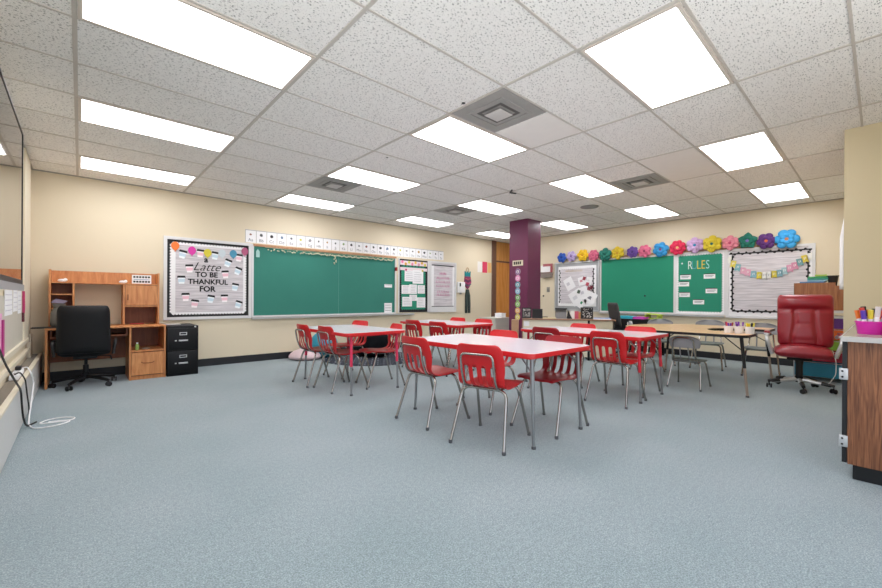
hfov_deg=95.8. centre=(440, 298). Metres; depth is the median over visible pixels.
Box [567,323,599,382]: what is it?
chair
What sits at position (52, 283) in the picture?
shelf
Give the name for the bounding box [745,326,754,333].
tub
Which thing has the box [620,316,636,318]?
paper
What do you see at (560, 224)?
recessed light
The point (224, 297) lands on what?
cutout
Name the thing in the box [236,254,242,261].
cutout
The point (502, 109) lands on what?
ceiling vent
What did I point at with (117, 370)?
baseboard
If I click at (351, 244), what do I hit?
card
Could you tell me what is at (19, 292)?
chart
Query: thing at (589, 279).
paper
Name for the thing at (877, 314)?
marker
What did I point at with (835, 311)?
storage rack
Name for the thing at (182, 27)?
recessed light
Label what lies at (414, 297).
sheet
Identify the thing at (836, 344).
storage bin
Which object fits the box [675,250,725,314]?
board
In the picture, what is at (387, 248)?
card
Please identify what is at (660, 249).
paper flower
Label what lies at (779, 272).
pennant
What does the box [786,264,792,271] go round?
pennant
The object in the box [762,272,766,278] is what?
pennant
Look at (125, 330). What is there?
keyboard tray
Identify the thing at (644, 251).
paper flower
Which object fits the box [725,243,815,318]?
board
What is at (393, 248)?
card
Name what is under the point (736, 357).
baseboard
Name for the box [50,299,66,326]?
gift bag
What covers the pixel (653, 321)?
chair
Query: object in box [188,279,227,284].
cutout lettering
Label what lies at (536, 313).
picture frame
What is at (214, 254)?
cutout
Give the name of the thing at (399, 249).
card
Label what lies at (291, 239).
card
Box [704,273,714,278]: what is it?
card
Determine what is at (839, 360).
storage bin
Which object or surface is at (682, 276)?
card
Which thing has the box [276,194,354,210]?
recessed light
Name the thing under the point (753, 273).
pennant
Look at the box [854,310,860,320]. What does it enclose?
marker
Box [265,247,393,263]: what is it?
garland
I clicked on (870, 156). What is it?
wall
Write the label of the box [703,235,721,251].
paper flower
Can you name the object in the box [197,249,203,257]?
cutout
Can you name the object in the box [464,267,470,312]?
wall hanging
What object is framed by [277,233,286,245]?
card
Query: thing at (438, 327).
chair
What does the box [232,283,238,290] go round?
cutout
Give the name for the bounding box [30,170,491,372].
wall
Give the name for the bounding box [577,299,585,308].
paper
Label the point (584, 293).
paper
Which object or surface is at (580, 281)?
paper
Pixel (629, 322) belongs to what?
chair
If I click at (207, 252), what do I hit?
balloon
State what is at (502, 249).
panel
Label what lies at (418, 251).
card
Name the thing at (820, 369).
storage bin
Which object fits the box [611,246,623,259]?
paper flower
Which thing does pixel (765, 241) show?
paper flower
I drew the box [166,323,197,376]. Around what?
filing cabinet
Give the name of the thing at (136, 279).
word sign
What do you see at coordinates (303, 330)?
chair
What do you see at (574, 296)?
paper
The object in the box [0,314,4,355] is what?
folder
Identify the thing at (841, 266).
hanging cloth
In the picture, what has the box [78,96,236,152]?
recessed light
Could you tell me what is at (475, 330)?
chair
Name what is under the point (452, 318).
chair
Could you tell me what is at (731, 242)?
paper flower
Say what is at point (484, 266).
card
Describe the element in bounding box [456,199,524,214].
recessed light
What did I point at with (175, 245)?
balloon
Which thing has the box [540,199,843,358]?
wall
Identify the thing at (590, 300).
paper
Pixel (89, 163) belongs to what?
recessed light
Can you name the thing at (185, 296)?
cutout
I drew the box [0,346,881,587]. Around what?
floor
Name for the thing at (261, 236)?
card
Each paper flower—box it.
[557,253,566,262]
[566,251,576,261]
[577,249,587,260]
[588,250,598,260]
[599,248,611,260]
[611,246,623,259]
[627,246,637,257]
[638,245,650,257]
[653,242,668,256]
[670,240,685,254]
[686,237,702,252]
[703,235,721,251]
[722,235,738,249]
[738,232,757,247]
[756,233,774,248]
[775,229,800,248]
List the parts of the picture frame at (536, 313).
panel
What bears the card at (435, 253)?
attached to the wall at (78, 223)
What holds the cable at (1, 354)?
on the floor
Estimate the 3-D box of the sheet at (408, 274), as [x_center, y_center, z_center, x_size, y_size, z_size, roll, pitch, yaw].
[-0.729,-0.526,9.222,0.280,0.260,0.003,0,0,-42]
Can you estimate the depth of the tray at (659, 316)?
7.88 m
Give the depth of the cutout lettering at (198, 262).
6.47 m
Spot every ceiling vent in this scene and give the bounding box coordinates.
[307,176,361,192]
[434,205,476,214]
[452,88,545,132]
[610,173,669,190]
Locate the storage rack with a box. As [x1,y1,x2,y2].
[793,310,842,379]
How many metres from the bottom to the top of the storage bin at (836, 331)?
0.135 m
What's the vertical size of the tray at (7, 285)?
0.045 m
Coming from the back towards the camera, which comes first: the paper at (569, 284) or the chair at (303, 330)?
the paper at (569, 284)
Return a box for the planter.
[827,275,838,285]
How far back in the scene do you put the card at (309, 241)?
7.62 m
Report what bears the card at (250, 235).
attached to the wall at (78, 223)
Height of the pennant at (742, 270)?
0.141 m
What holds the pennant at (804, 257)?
hanging from the string
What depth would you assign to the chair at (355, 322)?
5.83 m
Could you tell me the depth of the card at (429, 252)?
9.65 m
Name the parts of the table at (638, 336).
leg, leg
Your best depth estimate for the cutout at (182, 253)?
6.22 m
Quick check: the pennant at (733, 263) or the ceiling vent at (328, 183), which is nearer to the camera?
the ceiling vent at (328, 183)
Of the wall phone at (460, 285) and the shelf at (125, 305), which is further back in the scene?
the wall phone at (460, 285)
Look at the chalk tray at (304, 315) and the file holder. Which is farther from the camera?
the file holder
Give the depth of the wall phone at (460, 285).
10.26 m
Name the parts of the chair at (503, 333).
leg, leg, leg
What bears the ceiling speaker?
attached to the ceiling
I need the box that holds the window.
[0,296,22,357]
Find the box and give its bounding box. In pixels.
[495,313,505,317]
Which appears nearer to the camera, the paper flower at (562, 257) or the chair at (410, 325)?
the chair at (410, 325)
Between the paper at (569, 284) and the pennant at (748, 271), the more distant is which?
the paper at (569, 284)
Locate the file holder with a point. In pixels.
(546, 269)
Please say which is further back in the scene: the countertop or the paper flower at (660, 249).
the paper flower at (660, 249)
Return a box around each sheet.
[384,303,391,312]
[402,285,410,293]
[402,297,411,305]
[405,270,412,280]
[409,284,416,293]
[409,295,416,300]
[413,270,422,283]
[417,297,424,307]
[418,285,424,293]
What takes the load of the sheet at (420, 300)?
attached to the board at (401, 273)
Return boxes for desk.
[44,269,165,389]
[522,317,615,360]
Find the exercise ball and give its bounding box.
[312,333,337,357]
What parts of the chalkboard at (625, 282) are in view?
frame, map rail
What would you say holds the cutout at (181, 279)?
attached to the bulletin board at (174, 307)
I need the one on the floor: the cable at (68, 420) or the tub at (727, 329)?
the cable at (68, 420)
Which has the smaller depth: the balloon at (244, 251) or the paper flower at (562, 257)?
the balloon at (244, 251)
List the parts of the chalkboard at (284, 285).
map rail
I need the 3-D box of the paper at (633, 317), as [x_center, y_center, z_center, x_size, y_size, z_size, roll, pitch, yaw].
[3.969,0.386,7.904,0.240,0.040,0.220,0,0,-42]
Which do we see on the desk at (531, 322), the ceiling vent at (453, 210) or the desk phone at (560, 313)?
the desk phone at (560, 313)
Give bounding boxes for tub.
[724,325,733,332]
[734,326,743,333]
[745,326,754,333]
[854,321,881,334]
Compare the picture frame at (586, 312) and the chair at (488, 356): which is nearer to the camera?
the chair at (488, 356)
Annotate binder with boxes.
[800,281,825,282]
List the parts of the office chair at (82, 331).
armrest, arm, arm, backrest, seat, tilt plate, arm, arm, armrest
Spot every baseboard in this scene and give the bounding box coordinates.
[42,342,401,381]
[616,345,792,365]
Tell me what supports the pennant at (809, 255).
hanging from the string
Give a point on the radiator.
(11, 421)
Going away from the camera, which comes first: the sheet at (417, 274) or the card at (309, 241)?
the card at (309, 241)
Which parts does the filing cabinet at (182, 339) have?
drawer, drawer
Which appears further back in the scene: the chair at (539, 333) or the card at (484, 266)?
the card at (484, 266)
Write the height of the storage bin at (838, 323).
0.135 m
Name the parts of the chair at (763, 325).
leg, seat, frame, backrest, leg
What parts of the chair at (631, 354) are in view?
leg, leg, leg, leg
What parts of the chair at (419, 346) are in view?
leg, frame, leg, leg, leg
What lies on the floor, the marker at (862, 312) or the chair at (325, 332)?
the chair at (325, 332)
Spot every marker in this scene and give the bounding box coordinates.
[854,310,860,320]
[860,310,866,320]
[868,310,873,321]
[874,306,880,321]
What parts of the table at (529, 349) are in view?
leg, leg, leg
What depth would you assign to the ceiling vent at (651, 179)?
5.49 m
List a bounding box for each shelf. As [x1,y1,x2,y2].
[51,282,157,285]
[125,305,157,306]
[131,345,163,351]
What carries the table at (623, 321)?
on the floor
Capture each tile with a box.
[497,113,580,147]
[637,148,722,181]
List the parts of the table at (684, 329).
leg, leg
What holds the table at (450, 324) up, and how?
on the floor
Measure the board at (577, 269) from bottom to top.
1.210 m
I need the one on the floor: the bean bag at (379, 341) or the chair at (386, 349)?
the chair at (386, 349)
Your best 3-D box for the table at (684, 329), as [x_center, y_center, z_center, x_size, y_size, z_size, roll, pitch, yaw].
[3.548,0.778,5.685,1.870,0.722,1.655,0,0,-42]
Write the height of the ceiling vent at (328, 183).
0.034 m
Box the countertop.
[841,324,881,343]
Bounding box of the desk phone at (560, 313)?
[555,308,571,318]
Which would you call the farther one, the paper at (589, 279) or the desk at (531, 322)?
the paper at (589, 279)
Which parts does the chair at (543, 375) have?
leg, leg, frame, leg, leg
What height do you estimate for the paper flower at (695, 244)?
0.320 m
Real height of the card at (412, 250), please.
0.222 m
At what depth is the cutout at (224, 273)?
6.63 m
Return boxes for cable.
[0,349,36,425]
[14,372,29,415]
[22,367,75,428]
[828,350,836,383]
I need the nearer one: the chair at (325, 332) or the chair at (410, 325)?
the chair at (325, 332)
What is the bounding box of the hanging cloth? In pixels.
[839,220,843,288]
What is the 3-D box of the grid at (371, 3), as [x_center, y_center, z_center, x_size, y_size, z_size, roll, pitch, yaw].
[1.282,-1.625,5.431,10.120,0.006,8.340,0,0,-42]
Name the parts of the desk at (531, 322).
panel, post, panel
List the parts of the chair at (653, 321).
backrest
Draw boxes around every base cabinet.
[479,317,508,334]
[839,341,881,485]
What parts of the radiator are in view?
power strip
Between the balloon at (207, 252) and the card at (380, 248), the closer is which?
the balloon at (207, 252)
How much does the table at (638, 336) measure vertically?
0.720 m
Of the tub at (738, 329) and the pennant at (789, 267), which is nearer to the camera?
the tub at (738, 329)
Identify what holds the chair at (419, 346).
on the floor
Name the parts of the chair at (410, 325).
frame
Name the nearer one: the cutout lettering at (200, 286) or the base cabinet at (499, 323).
the cutout lettering at (200, 286)
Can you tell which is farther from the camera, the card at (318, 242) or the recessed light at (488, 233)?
the recessed light at (488, 233)
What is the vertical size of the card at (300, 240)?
0.222 m
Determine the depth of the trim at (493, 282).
11.20 m
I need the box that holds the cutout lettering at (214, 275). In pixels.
[195,272,217,277]
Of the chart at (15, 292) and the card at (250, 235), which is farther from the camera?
the card at (250, 235)
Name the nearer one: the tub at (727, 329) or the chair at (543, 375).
the chair at (543, 375)
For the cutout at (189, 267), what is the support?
attached to the bulletin board at (174, 307)
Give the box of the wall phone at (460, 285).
[457,282,464,293]
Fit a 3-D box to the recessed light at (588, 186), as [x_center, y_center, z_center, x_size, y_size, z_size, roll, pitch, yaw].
[2.128,-1.617,5.788,1.192,0.012,0.582,0,0,-42]
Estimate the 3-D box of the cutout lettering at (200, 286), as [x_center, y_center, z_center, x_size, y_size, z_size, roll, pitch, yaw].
[-3.779,-0.154,6.459,0.230,0.092,0.003,0,0,-42]
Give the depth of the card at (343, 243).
8.10 m
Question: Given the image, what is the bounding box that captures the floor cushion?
[288,349,320,359]
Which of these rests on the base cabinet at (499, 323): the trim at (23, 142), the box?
the box
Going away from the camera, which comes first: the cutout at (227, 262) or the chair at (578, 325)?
the chair at (578, 325)
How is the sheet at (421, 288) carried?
attached to the board at (401, 273)
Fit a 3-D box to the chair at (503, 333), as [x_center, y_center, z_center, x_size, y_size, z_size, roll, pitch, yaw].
[0.514,0.732,4.167,0.538,0.779,0.478,0,0,-42]
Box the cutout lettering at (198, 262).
[194,262,220,270]
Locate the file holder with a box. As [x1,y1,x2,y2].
[541,263,552,277]
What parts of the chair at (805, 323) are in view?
armrest, arm, tilt plate, seat, backrest, arm, armrest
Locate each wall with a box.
[0,199,30,388]
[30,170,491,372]
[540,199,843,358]
[843,127,859,333]
[859,122,881,309]
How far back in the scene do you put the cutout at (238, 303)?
6.77 m
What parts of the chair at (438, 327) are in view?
frame, leg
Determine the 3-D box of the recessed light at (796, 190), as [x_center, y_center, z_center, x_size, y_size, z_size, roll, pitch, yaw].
[5.163,-1.599,6.070,1.192,0.012,0.582,0,0,-42]
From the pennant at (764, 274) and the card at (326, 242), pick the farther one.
the card at (326, 242)
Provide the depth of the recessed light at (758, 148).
4.36 m
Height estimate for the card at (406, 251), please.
0.222 m
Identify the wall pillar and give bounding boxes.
[509,218,540,337]
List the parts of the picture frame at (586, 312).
panel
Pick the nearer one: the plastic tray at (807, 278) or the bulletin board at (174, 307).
the plastic tray at (807, 278)
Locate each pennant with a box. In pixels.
[730,260,736,267]
[734,264,740,270]
[740,267,745,274]
[745,269,750,275]
[750,271,756,277]
[756,272,762,278]
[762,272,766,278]
[771,271,776,277]
[776,270,782,276]
[781,267,787,273]
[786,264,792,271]
[791,262,798,269]
[796,258,803,265]
[801,255,808,262]
[806,252,811,259]
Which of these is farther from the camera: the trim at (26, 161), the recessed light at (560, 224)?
the recessed light at (560, 224)
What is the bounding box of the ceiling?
[0,0,881,242]
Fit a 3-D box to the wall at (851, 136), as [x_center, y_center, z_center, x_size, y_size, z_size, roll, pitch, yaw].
[5.254,-0.228,5.016,3.680,2.753,0.100,0,0,-42]
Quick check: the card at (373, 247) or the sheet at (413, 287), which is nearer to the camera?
the card at (373, 247)
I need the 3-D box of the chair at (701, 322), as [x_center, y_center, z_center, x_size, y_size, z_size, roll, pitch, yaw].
[4.438,0.752,6.619,0.470,0.784,0.560,0,0,41]
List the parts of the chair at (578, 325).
leg, leg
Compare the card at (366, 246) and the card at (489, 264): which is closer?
the card at (366, 246)
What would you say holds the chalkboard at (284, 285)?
attached to the wall at (78, 223)
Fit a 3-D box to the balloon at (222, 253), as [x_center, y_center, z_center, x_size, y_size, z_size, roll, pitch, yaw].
[-3.621,-0.735,6.592,0.110,0.153,0.012,0,0,-42]
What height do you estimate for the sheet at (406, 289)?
0.200 m
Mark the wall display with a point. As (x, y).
(11, 134)
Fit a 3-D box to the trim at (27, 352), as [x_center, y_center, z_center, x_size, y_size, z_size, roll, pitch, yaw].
[-2.380,0.584,1.949,0.035,0.280,8.080,0,0,-42]
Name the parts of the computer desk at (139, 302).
panel, modesty panel, hutch panel, panel, hutch door, drawer, panel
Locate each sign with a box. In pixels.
[132,275,150,283]
[513,260,522,265]
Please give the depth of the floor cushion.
7.04 m
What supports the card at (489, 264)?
attached to the wall at (78, 223)
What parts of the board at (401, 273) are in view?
header strip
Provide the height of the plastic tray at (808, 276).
0.024 m
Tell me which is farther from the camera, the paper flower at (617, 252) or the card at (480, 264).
the card at (480, 264)
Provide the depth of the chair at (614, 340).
4.26 m
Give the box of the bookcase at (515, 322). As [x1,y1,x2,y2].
[511,319,518,337]
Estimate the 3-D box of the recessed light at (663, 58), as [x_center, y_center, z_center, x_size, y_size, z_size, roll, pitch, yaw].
[1.549,-1.620,2.795,1.192,0.012,0.582,0,0,-42]
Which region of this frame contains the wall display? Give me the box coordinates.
[0,68,23,284]
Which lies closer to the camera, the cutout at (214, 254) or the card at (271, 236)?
the cutout at (214, 254)
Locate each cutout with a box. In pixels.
[177,276,185,283]
[179,249,186,258]
[181,293,189,300]
[185,264,192,272]
[191,299,198,307]
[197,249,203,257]
[207,295,214,302]
[212,251,218,259]
[221,270,228,277]
[221,294,227,301]
[224,258,231,266]
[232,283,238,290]
[234,266,241,274]
[235,300,242,307]
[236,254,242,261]
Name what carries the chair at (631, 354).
on the floor
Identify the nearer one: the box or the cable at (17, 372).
the cable at (17, 372)
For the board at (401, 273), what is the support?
attached to the wall at (78, 223)
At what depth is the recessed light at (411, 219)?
8.44 m
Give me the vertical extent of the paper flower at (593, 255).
0.272 m
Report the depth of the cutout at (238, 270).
6.76 m
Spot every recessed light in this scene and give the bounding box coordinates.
[78,0,315,90]
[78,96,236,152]
[79,155,196,185]
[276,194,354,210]
[326,165,421,191]
[396,216,453,226]
[409,115,528,162]
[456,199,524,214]
[475,231,509,238]
[541,220,588,229]
[547,174,624,197]
[580,2,732,109]
[623,204,679,218]
[696,130,785,171]
[748,181,810,203]
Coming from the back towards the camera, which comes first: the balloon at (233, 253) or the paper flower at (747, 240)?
the paper flower at (747, 240)
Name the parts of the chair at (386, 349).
leg, leg, leg, leg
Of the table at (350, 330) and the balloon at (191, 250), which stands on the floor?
the table at (350, 330)
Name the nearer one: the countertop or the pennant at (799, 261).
the countertop
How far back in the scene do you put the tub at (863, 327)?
2.59 m
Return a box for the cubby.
[794,282,843,310]
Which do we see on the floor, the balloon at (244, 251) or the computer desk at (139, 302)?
the computer desk at (139, 302)
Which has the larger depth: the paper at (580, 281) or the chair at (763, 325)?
the paper at (580, 281)
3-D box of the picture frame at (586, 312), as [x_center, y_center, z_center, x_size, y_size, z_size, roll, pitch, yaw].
[2.731,0.274,7.474,0.220,0.216,0.093,0,0,12]
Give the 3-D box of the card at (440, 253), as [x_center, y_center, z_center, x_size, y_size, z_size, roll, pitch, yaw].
[-0.002,-1.061,9.895,0.174,0.222,0.004,0,0,-42]
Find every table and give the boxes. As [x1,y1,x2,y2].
[304,324,404,395]
[400,320,492,357]
[413,333,589,449]
[521,326,667,403]
[616,318,663,357]
[625,324,774,397]
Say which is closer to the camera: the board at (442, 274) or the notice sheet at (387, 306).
the notice sheet at (387, 306)
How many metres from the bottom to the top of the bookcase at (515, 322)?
0.720 m
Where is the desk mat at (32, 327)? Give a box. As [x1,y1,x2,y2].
[31,327,55,328]
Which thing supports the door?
in the wall at (820, 223)
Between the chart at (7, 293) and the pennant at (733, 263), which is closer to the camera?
the chart at (7, 293)
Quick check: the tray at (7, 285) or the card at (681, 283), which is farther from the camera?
the card at (681, 283)
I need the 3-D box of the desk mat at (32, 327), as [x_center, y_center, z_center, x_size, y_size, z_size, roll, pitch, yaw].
[-4.818,0.356,4.853,0.240,0.012,0.180,0,0,-42]
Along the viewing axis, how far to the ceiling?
3.26 m
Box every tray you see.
[0,280,23,290]
[49,328,127,338]
[251,313,413,318]
[599,312,723,316]
[644,313,662,318]
[807,278,827,279]
[807,279,827,281]
[808,276,827,277]
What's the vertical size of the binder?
0.020 m
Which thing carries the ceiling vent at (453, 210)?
in the ceiling
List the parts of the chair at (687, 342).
leg, backrest, frame, seat, leg, leg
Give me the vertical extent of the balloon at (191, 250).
0.153 m
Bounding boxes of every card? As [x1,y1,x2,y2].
[245,229,255,242]
[256,230,266,243]
[267,232,276,244]
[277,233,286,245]
[287,234,295,246]
[296,235,304,247]
[305,236,313,247]
[314,237,322,248]
[323,238,330,249]
[331,239,339,250]
[340,240,346,250]
[348,241,354,251]
[355,242,362,252]
[363,242,369,253]
[370,243,376,253]
[377,244,383,254]
[384,245,390,255]
[391,246,396,255]
[397,246,402,256]
[403,247,409,256]
[410,248,415,257]
[416,248,421,257]
[421,249,426,258]
[427,250,432,258]
[433,250,437,259]
[438,251,443,259]
[478,261,482,271]
[482,262,486,272]
[488,263,490,272]
[678,281,688,285]
[679,292,689,296]
[680,274,690,278]
[693,299,703,303]
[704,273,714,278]
[706,288,716,292]
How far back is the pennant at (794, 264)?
6.75 m
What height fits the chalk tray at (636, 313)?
0.030 m
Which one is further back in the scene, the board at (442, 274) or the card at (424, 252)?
the board at (442, 274)
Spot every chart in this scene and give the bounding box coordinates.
[4,290,12,315]
[13,290,17,311]
[18,291,20,313]
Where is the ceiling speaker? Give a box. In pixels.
[580,205,598,208]
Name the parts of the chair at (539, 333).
frame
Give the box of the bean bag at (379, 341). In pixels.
[354,335,392,356]
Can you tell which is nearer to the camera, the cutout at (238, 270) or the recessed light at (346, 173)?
the recessed light at (346, 173)
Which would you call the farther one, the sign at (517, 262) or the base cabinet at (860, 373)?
the sign at (517, 262)
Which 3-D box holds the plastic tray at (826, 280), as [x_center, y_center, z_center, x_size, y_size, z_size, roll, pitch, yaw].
[5.394,-0.253,5.710,0.200,0.024,0.200,0,0,-42]
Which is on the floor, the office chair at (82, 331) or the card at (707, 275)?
the office chair at (82, 331)
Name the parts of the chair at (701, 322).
backrest, seat, leg, leg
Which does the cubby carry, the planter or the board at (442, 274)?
the planter
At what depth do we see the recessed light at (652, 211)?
7.36 m
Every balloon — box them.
[171,242,178,250]
[188,246,195,255]
[204,249,211,257]
[218,249,225,258]
[230,250,236,258]
[241,248,247,256]
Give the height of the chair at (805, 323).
1.196 m
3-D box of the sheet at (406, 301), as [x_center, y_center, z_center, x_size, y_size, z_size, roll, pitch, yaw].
[-0.779,0.073,9.169,0.280,0.220,0.003,0,0,-42]
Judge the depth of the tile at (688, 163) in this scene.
4.83 m
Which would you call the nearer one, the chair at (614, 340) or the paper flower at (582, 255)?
the chair at (614, 340)
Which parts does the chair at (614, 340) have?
leg, leg, frame, leg, leg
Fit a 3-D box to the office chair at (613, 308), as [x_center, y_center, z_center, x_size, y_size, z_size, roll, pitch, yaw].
[3.563,0.610,7.597,0.659,1.059,0.631,0,0,-4]
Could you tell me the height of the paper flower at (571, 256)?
0.258 m
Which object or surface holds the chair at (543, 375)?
on the floor
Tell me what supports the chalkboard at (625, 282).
attached to the wall at (820, 223)
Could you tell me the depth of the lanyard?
4.30 m
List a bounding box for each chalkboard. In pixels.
[251,244,413,318]
[599,244,776,316]
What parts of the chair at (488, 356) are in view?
leg, leg, frame, leg, leg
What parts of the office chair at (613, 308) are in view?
backrest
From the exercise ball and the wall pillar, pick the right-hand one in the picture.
the wall pillar
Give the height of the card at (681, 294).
0.100 m
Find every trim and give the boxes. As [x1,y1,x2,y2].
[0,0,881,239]
[0,333,31,382]
[23,142,843,243]
[23,147,30,340]
[491,240,508,316]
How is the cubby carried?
on the storage rack
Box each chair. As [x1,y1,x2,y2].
[48,305,116,390]
[292,324,344,387]
[313,326,369,393]
[323,320,370,378]
[355,323,405,389]
[395,335,469,430]
[401,319,444,367]
[429,321,467,376]
[431,317,464,365]
[449,343,530,455]
[453,319,491,370]
[456,329,520,414]
[510,335,588,439]
[527,326,582,392]
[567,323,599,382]
[584,330,646,408]
[604,326,660,397]
[607,303,641,360]
[627,321,665,371]
[646,319,675,365]
[666,336,711,391]
[689,320,726,370]
[741,323,780,375]
[764,295,842,393]
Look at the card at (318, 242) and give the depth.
7.74 m
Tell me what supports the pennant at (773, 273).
hanging from the string
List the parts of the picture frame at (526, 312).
panel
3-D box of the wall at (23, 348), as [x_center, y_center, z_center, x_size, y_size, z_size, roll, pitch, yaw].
[-2.512,-0.273,2.000,0.100,2.753,8.340,0,0,-42]
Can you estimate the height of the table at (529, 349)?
0.720 m
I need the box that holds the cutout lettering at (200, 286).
[200,286,215,291]
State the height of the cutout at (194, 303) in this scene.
0.138 m
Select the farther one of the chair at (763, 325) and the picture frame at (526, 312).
the picture frame at (526, 312)
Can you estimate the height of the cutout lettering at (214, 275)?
0.087 m
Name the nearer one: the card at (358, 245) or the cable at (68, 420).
the cable at (68, 420)
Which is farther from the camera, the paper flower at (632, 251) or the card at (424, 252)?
the card at (424, 252)
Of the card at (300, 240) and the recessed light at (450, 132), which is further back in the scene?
the card at (300, 240)
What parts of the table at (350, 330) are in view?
leg, leg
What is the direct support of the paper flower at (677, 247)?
attached to the wall at (820, 223)
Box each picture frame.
[522,308,530,317]
[532,309,542,317]
[580,307,592,318]
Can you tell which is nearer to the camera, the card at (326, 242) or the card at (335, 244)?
the card at (326, 242)
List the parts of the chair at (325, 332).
leg, frame, leg, leg, leg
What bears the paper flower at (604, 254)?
attached to the wall at (820, 223)
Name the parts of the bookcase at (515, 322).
panel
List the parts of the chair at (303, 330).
leg, frame, leg, leg, leg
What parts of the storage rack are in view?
post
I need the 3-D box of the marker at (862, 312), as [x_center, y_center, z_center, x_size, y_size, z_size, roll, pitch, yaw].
[2.778,0.152,2.617,0.047,0.148,0.026,0,0,-17]
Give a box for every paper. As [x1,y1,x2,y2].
[563,276,575,290]
[568,288,584,306]
[577,286,588,298]
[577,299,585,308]
[578,276,585,285]
[583,290,597,305]
[586,277,592,284]
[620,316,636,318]
[633,317,648,318]
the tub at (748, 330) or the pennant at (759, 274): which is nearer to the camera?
the tub at (748, 330)
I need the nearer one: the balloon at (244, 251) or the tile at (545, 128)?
the tile at (545, 128)
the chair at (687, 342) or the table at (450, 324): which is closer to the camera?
the chair at (687, 342)
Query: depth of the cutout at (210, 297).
6.49 m
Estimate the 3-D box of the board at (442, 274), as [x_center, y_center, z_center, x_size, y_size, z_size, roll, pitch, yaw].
[0.051,-0.287,9.927,0.895,1.250,0.035,0,0,-42]
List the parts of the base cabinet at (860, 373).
door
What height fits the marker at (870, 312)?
0.153 m
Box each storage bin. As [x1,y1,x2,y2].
[794,361,841,379]
[813,350,841,362]
[829,340,839,350]
[834,318,842,328]
[834,329,842,339]
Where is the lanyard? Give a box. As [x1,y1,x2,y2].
[22,291,24,321]
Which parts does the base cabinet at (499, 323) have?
door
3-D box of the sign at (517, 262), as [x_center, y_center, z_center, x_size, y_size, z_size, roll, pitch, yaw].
[1.589,-0.733,8.251,0.012,0.110,0.260,0,0,-42]
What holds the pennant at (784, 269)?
hanging from the string
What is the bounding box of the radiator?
[0,353,42,472]
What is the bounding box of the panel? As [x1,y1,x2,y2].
[496,242,509,261]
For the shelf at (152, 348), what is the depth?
5.57 m
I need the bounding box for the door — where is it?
[496,262,508,316]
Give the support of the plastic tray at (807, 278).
on the plastic tray at (826, 280)
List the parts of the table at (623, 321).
panel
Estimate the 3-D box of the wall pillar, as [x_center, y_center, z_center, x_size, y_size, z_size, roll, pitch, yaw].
[1.767,-0.248,8.402,0.460,2.753,0.460,0,0,-42]
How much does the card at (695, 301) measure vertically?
0.100 m
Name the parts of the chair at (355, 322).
leg, leg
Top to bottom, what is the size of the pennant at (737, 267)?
0.142 m
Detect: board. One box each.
[163,235,251,319]
[398,258,429,312]
[429,261,456,311]
[554,260,599,311]
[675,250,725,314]
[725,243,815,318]
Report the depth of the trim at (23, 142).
7.04 m
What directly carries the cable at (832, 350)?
on the floor
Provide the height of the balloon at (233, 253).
0.153 m
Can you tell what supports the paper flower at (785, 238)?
attached to the wall at (820, 223)
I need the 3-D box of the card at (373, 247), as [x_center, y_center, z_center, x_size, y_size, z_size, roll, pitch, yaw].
[-1.452,-1.070,8.580,0.174,0.222,0.004,0,0,-42]

